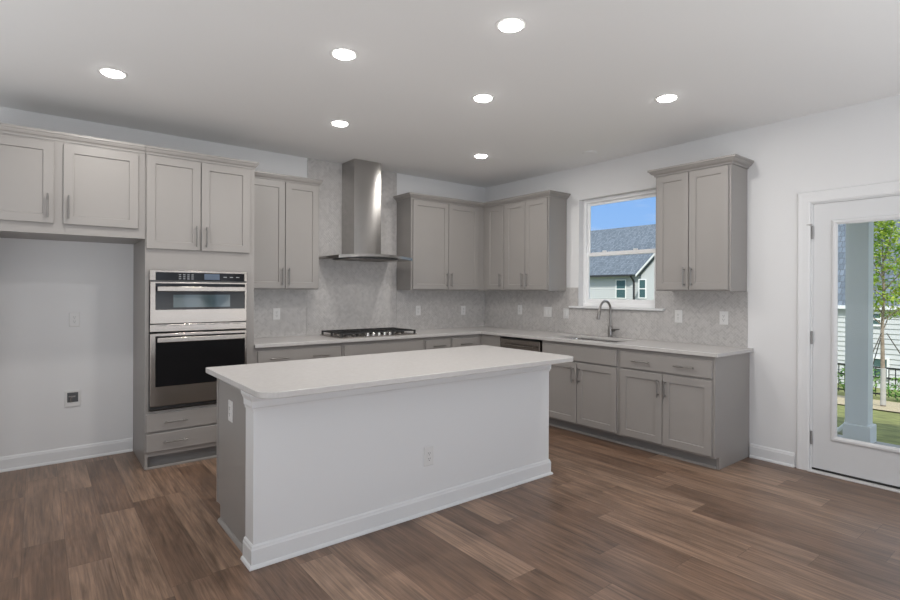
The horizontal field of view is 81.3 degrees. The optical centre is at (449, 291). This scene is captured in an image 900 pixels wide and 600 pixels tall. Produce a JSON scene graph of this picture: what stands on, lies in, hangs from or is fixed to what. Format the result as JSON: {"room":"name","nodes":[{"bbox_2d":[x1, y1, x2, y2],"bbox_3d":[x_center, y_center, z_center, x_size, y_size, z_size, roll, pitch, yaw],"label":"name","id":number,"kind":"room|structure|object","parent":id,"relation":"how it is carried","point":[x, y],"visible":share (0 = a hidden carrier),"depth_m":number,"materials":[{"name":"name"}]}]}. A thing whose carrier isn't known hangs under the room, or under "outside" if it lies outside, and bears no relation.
{"room":"kitchen","nodes":[
{"label":"kitchen","id":0,"kind":"room"},
{"bbox_2d":[0,107,485,456],"bbox_3d":[-2.405,0.034,4.783,7.480,2.840,0.140,0,0,-38],"label":"wall","id":1,"kind":"structure","parent":0,"point":[42,358],"depth_m":4.21,"materials":[{"name":"white paint"}]},
{"bbox_2d":[0,437,132,472],"bbox_3d":[-3.093,1.296,4.140,1.009,0.112,0.026,0,0,-38],"label":"baseboard","id":2,"kind":"structure","parent":1,"relation":"attached to","point":[73,453],"depth_m":4.16,"materials":[{"name":"white paint"}]},
{"bbox_2d":[65,390,80,406],"bbox_3d":[-3.023,0.855,4.198,0.104,0.128,0.017,0,0,-38],"label":"water supply box","id":3,"kind":"object","parent":1,"relation":"attached to","point":[72,398],"visible":1,"depth_m":4.20,"materials":[{"name":"white plastic"}]},
{"bbox_2d":[0,123,145,243],"bbox_3d":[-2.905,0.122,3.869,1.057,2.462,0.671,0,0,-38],"label":"upper cabinet","id":4,"kind":"object","parent":1,"relation":"attached to","point":[55,185],"visible":1,"depth_m":3.69,"materials":[{"name":"beige paint"}]},
{"bbox_2d":[69,312,79,326],"bbox_3d":[-3.016,0.222,4.207,0.072,0.116,0.008,0,0,-38],"label":"power outlet","id":5,"kind":"object","parent":1,"relation":"attached to","point":[74,317],"visible":1,"depth_m":4.20,"materials":[{"name":"white plastic"}]},
{"bbox_2d":[72,315,76,323],"bbox_3d":[-3.014,0.222,4.205,0.033,0.066,0.002,0,0,-38],"label":"receptacle","id":6,"kind":"object","parent":5,"relation":"attached to","point":[74,317],"depth_m":4.20,"materials":[{"name":"grey plastic"}]},
{"bbox_2d":[254,170,322,289],"bbox_3d":[-1.647,-0.563,5.063,0.756,1.084,0.349,0,0,-38],"label":"upper cabinet","id":7,"kind":"object","parent":1,"relation":"attached to","point":[286,207],"visible":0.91,"depth_m":4.96,"materials":[{"name":"beige paint"}]},
{"bbox_2d":[319,159,412,262],"bbox_3d":[-0.881,-0.856,5.543,0.864,1.048,0.518,0,0,-38],"label":"range hood","id":8,"kind":"object","parent":1,"relation":"attached to","point":[361,179],"visible":1,"depth_m":5.51,"materials":[{"name":"silver metal"}]},
{"bbox_2d":[254,158,484,337],"bbox_3d":[-0.794,-0.464,5.955,3.200,1.832,0.008,0,0,-38],"label":"tile backsplash","id":9,"kind":"structure","parent":1,"relation":"attached to","point":[350,294],"depth_m":5.74,"materials":[{"name":"white tile"}]},
{"bbox_2d":[273,308,279,319],"bbox_3d":[-1.726,0.221,5.213,0.072,0.116,0.008,0,0,-38],"label":"power outlet","id":10,"kind":"object","parent":9,"relation":"attached to","point":[276,311],"visible":1,"depth_m":5.21,"materials":[{"name":"white plastic"}]},
{"bbox_2d":[415,306,420,314],"bbox_3d":[-0.381,0.224,6.272,0.072,0.116,0.008,0,0,-38],"label":"power outlet","id":11,"kind":"object","parent":9,"relation":"attached to","point":[418,308],"visible":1,"depth_m":6.27,"materials":[{"name":"white plastic"}]},
{"bbox_2d":[461,306,464,314],"bbox_3d":[0.171,0.237,6.708,0.072,0.116,0.008,0,0,-38],"label":"power outlet","id":12,"kind":"object","parent":9,"relation":"attached to","point":[462,307],"visible":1,"depth_m":6.70,"materials":[{"name":"white plastic"}]},
{"bbox_2d":[393,192,483,290],"bbox_3d":[0.011,-0.558,6.369,1.437,1.084,0.349,0,0,-38],"label":"upper cabinet","id":13,"kind":"object","parent":1,"relation":"attached to","point":[443,237],"visible":0.97,"depth_m":6.10,"materials":[{"name":"beige paint"}]},
{"bbox_2d":[0,0,899,187],"bbox_3d":[0.616,-1.429,0.956,7.480,0.120,9.880,0,0,-38],"label":"ceiling","id":14,"kind":"structure","parent":0,"point":[581,76],"depth_m":3.27,"materials":[{"name":"white paint"}]},
{"bbox_2d":[97,68,127,78],"bbox_3d":[-2.130,-1.375,3.311,0.164,0.016,0.164,0,0,-38],"label":"recessed light","id":15,"kind":"object","parent":14,"relation":"in","point":[110,72],"visible":1,"depth_m":3.29,"materials":[{"name":"white plastic"}]},
{"bbox_2d":[330,120,349,126],"bbox_3d":[-0.900,-1.371,4.288,0.164,0.016,0.164,0,0,-38],"label":"recessed light","id":16,"kind":"object","parent":14,"relation":"in","point":[339,123],"visible":1,"depth_m":4.26,"materials":[{"name":"white plastic"}]},
{"bbox_2d":[330,47,357,60],"bbox_3d":[-0.613,-1.368,3.032,0.164,0.016,0.164,0,0,-38],"label":"recessed light","id":17,"kind":"object","parent":14,"relation":"in","point":[346,54],"visible":1,"depth_m":3.01,"materials":[{"name":"white plastic"}]},
{"bbox_2d":[473,154,488,157],"bbox_3d":[0.314,-1.367,5.303,0.164,0.016,0.164,0,0,-38],"label":"recessed light","id":18,"kind":"object","parent":14,"relation":"in","point":[475,155],"visible":1,"depth_m":5.27,"materials":[{"name":"white plastic"}]},
{"bbox_2d":[472,94,494,101],"bbox_3d":[0.235,-1.366,3.712,0.164,0.016,0.164,0,0,-38],"label":"recessed light","id":19,"kind":"object","parent":14,"relation":"in","point":[479,97],"visible":1,"depth_m":3.69,"materials":[{"name":"white plastic"}]},
{"bbox_2d":[495,17,526,32],"bbox_3d":[0.314,-1.364,2.695,0.164,0.016,0.164,0,0,-38],"label":"recessed light","id":20,"kind":"object","parent":14,"relation":"in","point":[508,24],"visible":1,"depth_m":2.67,"materials":[{"name":"white plastic"}]},
{"bbox_2d":[655,94,679,101],"bbox_3d":[1.532,-1.360,3.700,0.164,0.016,0.164,0,0,-38],"label":"recessed light","id":21,"kind":"object","parent":14,"relation":"in","point":[666,97],"visible":1,"depth_m":3.67,"materials":[{"name":"white plastic"}]},
{"bbox_2d":[0,425,899,599],"bbox_3d":[0.604,1.421,0.960,7.200,0.100,9.600,0,0,-38],"label":"floor","id":22,"kind":"structure","parent":0,"point":[611,520],"depth_m":2.87,"materials":[{"name":"wood"}]},
{"bbox_2d":[133,145,258,469],"bbox_3d":[-2.158,0.124,4.458,0.842,2.462,0.672,0,0,-38],"label":"tall cabinet","id":23,"kind":"object","parent":22,"relation":"on","point":[199,208],"visible":0.73,"depth_m":4.18,"materials":[{"name":"beige paint"}]},
{"bbox_2d":[149,329,246,410],"bbox_3d":[-2.134,0.611,4.366,0.720,0.585,0.574,0,0,-38],"label":"wall oven","id":24,"kind":"object","parent":23,"relation":"in","point":[178,360],"visible":0.85,"depth_m":4.12,"materials":[{"name":"grey metal"}]},
{"bbox_2d":[149,270,246,331],"bbox_3d":[-2.110,0.071,4.337,0.720,0.476,0.486,0,0,-38],"label":"microwave oven","id":25,"kind":"object","parent":23,"relation":"in","point":[179,300],"visible":1,"depth_m":4.16,"materials":[{"name":"grey metal"}]},
{"bbox_2d":[254,343,340,363],"bbox_3d":[-1.531,0.920,4.962,0.822,0.874,0.662,0,0,-38],"label":"base cabinet","id":26,"kind":"object","parent":22,"relation":"on","point":[300,352],"visible":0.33,"depth_m":4.71,"materials":[{"name":"beige paint"}]},
{"bbox_2d":[341,338,423,355],"bbox_3d":[-0.828,0.922,5.516,0.964,0.874,0.661,0,0,-38],"label":"base cabinet","id":27,"kind":"object","parent":22,"relation":"on","point":[410,344],"visible":0.02,"depth_m":5.25,"materials":[{"name":"beige paint"}]},
{"bbox_2d":[216,365,552,570],"bbox_3d":[-0.331,0.927,3.535,2.233,0.874,0.754,0,0,-38],"label":"kitchen island","id":28,"kind":"object","parent":22,"relation":"on","point":[297,475],"visible":0.82,"depth_m":3.01,"materials":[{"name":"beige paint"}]},
{"bbox_2d":[228,400,232,422],"bbox_3d":[-1.236,0.671,2.944,0.008,0.116,0.072,0,0,-38],"label":"power outlet","id":29,"kind":"object","parent":28,"relation":"attached to","point":[230,403],"visible":1,"depth_m":2.93,"materials":[{"name":"white plastic"}]},
{"bbox_2d":[206,345,572,398],"bbox_3d":[-0.275,0.474,3.437,2.239,0.030,1.015,0,0,-38],"label":"island countertop","id":30,"kind":"structure","parent":28,"relation":"on","point":[281,379],"depth_m":3.11,"materials":[{"name":"white stone"}]},
{"bbox_2d":[424,446,433,466],"bbox_3d":[-0.130,1.017,3.241,0.072,0.116,0.008,0,0,-38],"label":"power outlet","id":31,"kind":"object","parent":28,"relation":"attached to","point":[428,451],"visible":1,"depth_m":3.24,"materials":[{"name":"white plastic"}]},
{"bbox_2d":[427,451,430,461],"bbox_3d":[-0.128,1.017,3.240,0.033,0.066,0.002,0,0,-38],"label":"receptacle","id":32,"kind":"object","parent":31,"relation":"attached to","point":[428,452],"depth_m":3.24,"materials":[{"name":"grey plastic"}]},
{"bbox_2d":[424,336,449,349],"bbox_3d":[-0.308,0.924,5.925,0.356,0.874,0.662,0,0,-38],"label":"base cabinet","id":33,"kind":"object","parent":22,"relation":"on","point":[442,341],"visible":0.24,"depth_m":5.68,"materials":[{"name":"beige paint"}]},
{"bbox_2d":[450,334,480,347],"bbox_3d":[0.010,0.925,6.176,0.450,0.874,0.662,0,0,-38],"label":"base cabinet","id":34,"kind":"object","parent":22,"relation":"on","point":[474,339],"visible":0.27,"depth_m":5.93,"materials":[{"name":"beige paint"}]},
{"bbox_2d":[481,334,506,346],"bbox_3d":[0.510,0.927,6.401,0.607,0.874,0.927,0,0,-38],"label":"base cabinet","id":35,"kind":"object","parent":22,"relation":"on","point":[490,340],"visible":0.04,"depth_m":5.97,"materials":[{"name":"beige paint"}]},
{"bbox_2d":[500,337,541,351],"bbox_3d":[0.959,0.936,5.770,0.644,0.860,0.604,0,0,-38],"label":"dishwasher","id":36,"kind":"object","parent":22,"relation":"on","point":[506,342],"visible":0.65,"depth_m":5.57,"materials":[{"name":"silver metal"}]},
{"bbox_2d":[542,340,622,443],"bbox_3d":[1.438,0.932,5.180,0.661,0.874,0.895,0,0,-38],"label":"base cabinet","id":37,"kind":"object","parent":22,"relation":"on","point":[584,391],"visible":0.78,"depth_m":4.92,"materials":[{"name":"beige paint"}]},
{"bbox_2d":[619,348,749,469],"bbox_3d":[1.977,0.935,4.496,0.662,0.874,0.842,0,0,-38],"label":"base cabinet","id":38,"kind":"object","parent":22,"relation":"on","point":[694,409],"visible":1,"depth_m":4.24,"materials":[{"name":"beige paint"}]},
{"bbox_2d":[254,326,752,357],"bbox_3d":[0.231,0.474,4.657,3.210,0.030,3.320,0,0,-38],"label":"countertop","id":39,"kind":"structure","parent":38,"relation":"on","point":[706,350],"depth_m":5.00,"materials":[{"name":"white stone"}]},
{"bbox_2d":[320,327,416,338],"bbox_3d":[-0.851,0.428,5.515,0.890,0.051,0.497,0,0,-38],"label":"gas cooktop","id":40,"kind":"object","parent":39,"relation":"in","point":[389,331],"visible":1,"depth_m":5.40,"materials":[{"name":"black metal"}]},
{"bbox_2d":[569,338,617,342],"bbox_3d":[1.429,0.595,5.191,0.402,0.204,0.742,0,0,-38],"label":"sink","id":41,"kind":"object","parent":39,"relation":"in","point":[569,338],"visible":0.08,"depth_m":5.42,"materials":[{"name":"silver metal"}]},
{"bbox_2d":[596,300,619,336],"bbox_3d":[1.590,0.274,5.260,0.251,0.379,0.143,0,0,-38],"label":"faucet","id":42,"kind":"object","parent":39,"relation":"on","point":[611,330],"visible":1,"depth_m":5.33,"materials":[{"name":"silver metal"}]},
{"bbox_2d":[509,337,541,340],"bbox_3d":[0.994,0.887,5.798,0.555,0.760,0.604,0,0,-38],"label":"control panel","id":43,"kind":"object","parent":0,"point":[509,337],"depth_m":5.67,"materials":[{"name":"plastic"}]},
{"bbox_2d":[485,94,899,466],"bbox_3d":[3.492,0.060,3.230,0.140,2.840,9.600,0,0,-38],"label":"wall","id":44,"kind":"structure","parent":0,"point":[857,144],"depth_m":4.23,"materials":[{"name":"white paint"}]},
{"bbox_2d":[483,199,505,290],"bbox_3d":[0.637,-0.556,6.455,0.349,1.084,0.394,0,0,-38],"label":"upper cabinet","id":45,"kind":"object","parent":44,"relation":"attached to","point":[494,211],"visible":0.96,"depth_m":6.37,"materials":[{"name":"beige paint"}]},
{"bbox_2d":[503,190,570,290],"bbox_3d":[0.982,-0.554,6.016,0.349,1.084,0.718,0,0,-38],"label":"upper cabinet","id":46,"kind":"object","parent":44,"relation":"attached to","point":[535,223],"visible":1,"depth_m":5.85,"materials":[{"name":"beige paint"}]},
{"bbox_2d":[485,288,747,347],"bbox_3d":[1.475,0.208,5.667,0.008,0.508,3.275,0,0,-38],"label":"tile backsplash","id":47,"kind":"structure","parent":44,"relation":"attached to","point":[700,324],"depth_m":5.15,"materials":[{"name":"white tile"}]},
{"bbox_2d":[518,305,521,313],"bbox_3d":[0.857,0.220,6.437,0.008,0.116,0.072,0,0,-38],"label":"power outlet","id":48,"kind":"object","parent":47,"relation":"attached to","point":[519,306],"visible":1,"depth_m":6.43,"materials":[{"name":"white plastic"}]},
{"bbox_2d":[544,307,551,316],"bbox_3d":[1.131,0.234,6.088,0.010,0.116,0.118,0,0,-38],"label":"light switch","id":49,"kind":"object","parent":47,"relation":"attached to","point":[547,310],"visible":1,"depth_m":6.08,"materials":[{"name":"white plastic"}]},
{"bbox_2d":[563,308,568,318],"bbox_3d":[1.298,0.243,5.876,0.010,0.116,0.072,0,0,-38],"label":"light switch","id":50,"kind":"object","parent":47,"relation":"attached to","point":[565,310],"visible":1,"depth_m":5.87,"materials":[{"name":"white plastic"}]},
{"bbox_2d":[675,310,681,322],"bbox_3d":[2.111,0.228,4.846,0.008,0.116,0.072,0,0,-38],"label":"power outlet","id":51,"kind":"object","parent":47,"relation":"attached to","point":[678,313],"visible":1,"depth_m":4.84,"materials":[{"name":"white plastic"}]},
{"bbox_2d":[719,311,727,324],"bbox_3d":[2.364,0.227,4.525,0.008,0.116,0.072,0,0,-38],"label":"power outlet","id":52,"kind":"object","parent":47,"relation":"attached to","point":[723,315],"visible":1,"depth_m":4.52,"materials":[{"name":"white plastic"}]},
{"bbox_2d":[722,314,725,321],"bbox_3d":[2.362,0.227,4.524,0.002,0.066,0.033,0,0,-38],"label":"receptacle","id":53,"kind":"object","parent":52,"relation":"attached to","point":[723,315],"depth_m":4.52,"materials":[{"name":"grey plastic"}]},
{"bbox_2d":[569,189,664,310],"bbox_3d":[1.732,-0.412,5.431,0.171,1.185,1.120,0,0,-38],"label":"window","id":54,"kind":"structure","parent":44,"relation":"in","point":[621,304],"depth_m":5.57,"materials":[{"name":"white plastic"}]},
{"bbox_2d":[647,154,753,290],"bbox_3d":[2.149,-0.547,4.536,0.349,1.084,0.758,0,0,-38],"label":"upper cabinet","id":55,"kind":"object","parent":44,"relation":"attached to","point":[701,206],"visible":1,"depth_m":4.37,"materials":[{"name":"beige paint"}]},
{"bbox_2d":[749,443,794,467],"bbox_3d":[2.595,1.319,4.229,0.026,0.112,0.326,0,0,-38],"label":"baseboard","id":56,"kind":"structure","parent":44,"relation":"attached to","point":[786,458],"depth_m":4.22,"materials":[{"name":"white paint"}]},
{"bbox_2d":[796,180,899,469],"bbox_3d":[3.057,0.305,3.654,0.018,2.145,1.117,0,0,-38],"label":"trim","id":57,"kind":"structure","parent":44,"relation":"attached to","point":[805,199],"depth_m":4.04,"materials":[{"name":"white paint"}]},
{"bbox_2d":[807,193,899,492],"bbox_3d":[3.080,0.345,3.687,0.220,2.065,0.975,0,0,-38],"label":"door","id":58,"kind":"structure","parent":44,"relation":"in","point":[861,462],"depth_m":3.92,"materials":[{"name":"white paint"}]},
{"label":"outside","id":59,"kind":"structure","parent":0,"visible":0},
{"bbox_2d":[837,383,899,444],"bbox_3d":[21.833,2.460,36.540,69.800,1.696,100.000,0,0,-38],"label":"ground","id":60,"kind":"structure","parent":59,"point":[887,422],"depth_m":7.58,"materials":[{"name":"green plant"}]},
{"bbox_2d":[590,224,655,299],"bbox_3d":[14.995,-1.111,44.504,11.900,9.370,27.800,0,0,-38],"label":"house","id":61,"kind":"structure","parent":60,"relation":"on","point":[631,276],"depth_m":40.87,"materials":[{"name":"grey"}]},
{"bbox_2d":[837,362,879,392],"bbox_3d":[9.604,2.076,12.309,0.919,0.875,0.913,0,0,-38],"label":"shrub","id":62,"kind":"object","parent":60,"relation":"on","point":[843,369],"visible":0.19,"depth_m":12.32,"materials":[{"name":"green plant"}]},
{"bbox_2d":[837,434,899,447],"bbox_3d":[4.252,1.592,3.836,1.808,0.180,3.600,0,0,-38],"label":"porch slab","id":63,"kind":"object","parent":60,"relation":"on","point":[838,435],"depth_m":5.15,"materials":[{"name":"concrete"}]},
{"bbox_2d":[843,222,876,442],"bbox_3d":[4.110,0.140,5.249,0.224,2.720,0.224,0,0,-38],"label":"porch post","id":64,"kind":"object","parent":63,"relation":"on","point":[859,425],"visible":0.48,"depth_m":5.19,"materials":[{"name":"white paint"}]},
{"bbox_3d":[4.068,-1.294,4.283,2.058,0.150,2.750,0,0,-38],"label":"porch roof","id":65,"kind":"structure","parent":64,"relation":"on","visible":0},
{"bbox_2d":[837,224,847,433],"bbox_3d":[4.292,0.183,5.723,0.085,2.807,0.220,0,0,-20],"label":"downspout","id":66,"kind":"object","parent":65,"relation":"attached to","point":[840,428],"visible":0.25,"depth_m":5.65,"materials":[{"name":"white paint"}]},
{"bbox_2d":[837,220,899,389],"bbox_3d":[19.448,-0.476,19.368,9.620,8.600,18.800,0,0,-38],"label":"house","id":67,"kind":"structure","parent":60,"relation":"on","point":[892,356],"depth_m":18.21,"materials":[{"name":"grey"}]},
{"bbox_2d":[837,395,899,411],"bbox_3d":[8.935,2.243,9.938,3.145,0.340,5.317,0,0,-38],"label":"mulch bed","id":68,"kind":"object","parent":60,"relation":"on","point":[890,406],"visible":0.21,"depth_m":10.26,"materials":[{"name":"brown wood"}]},
{"bbox_2d":[873,220,899,406],"bbox_3d":[8.339,0.413,9.832,1.573,3.795,1.470,0,0,-38],"label":"young tree","id":69,"kind":"object","parent":68,"relation":"on","point":[887,232],"visible":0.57,"depth_m":9.95,"materials":[{"name":"green plant"}]},
{"bbox_2d":[837,363,899,397],"bbox_3d":[10.030,2.227,13.230,0.060,0.900,8.060,0,0,-38],"label":"metal fence","id":70,"kind":"object","parent":60,"relation":"on","point":[875,367],"visible":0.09,"depth_m":12.75,"materials":[{"name":"black metal"}]},
{"bbox_2d":[886,377,899,400],"bbox_3d":[10.355,2.222,11.766,1.016,0.647,0.986,0,0,-6],"label":"shrub","id":71,"kind":"object","parent":60,"relation":"on","point":[898,379],"visible":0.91,"depth_m":11.94,"materials":[{"name":"green plant"}]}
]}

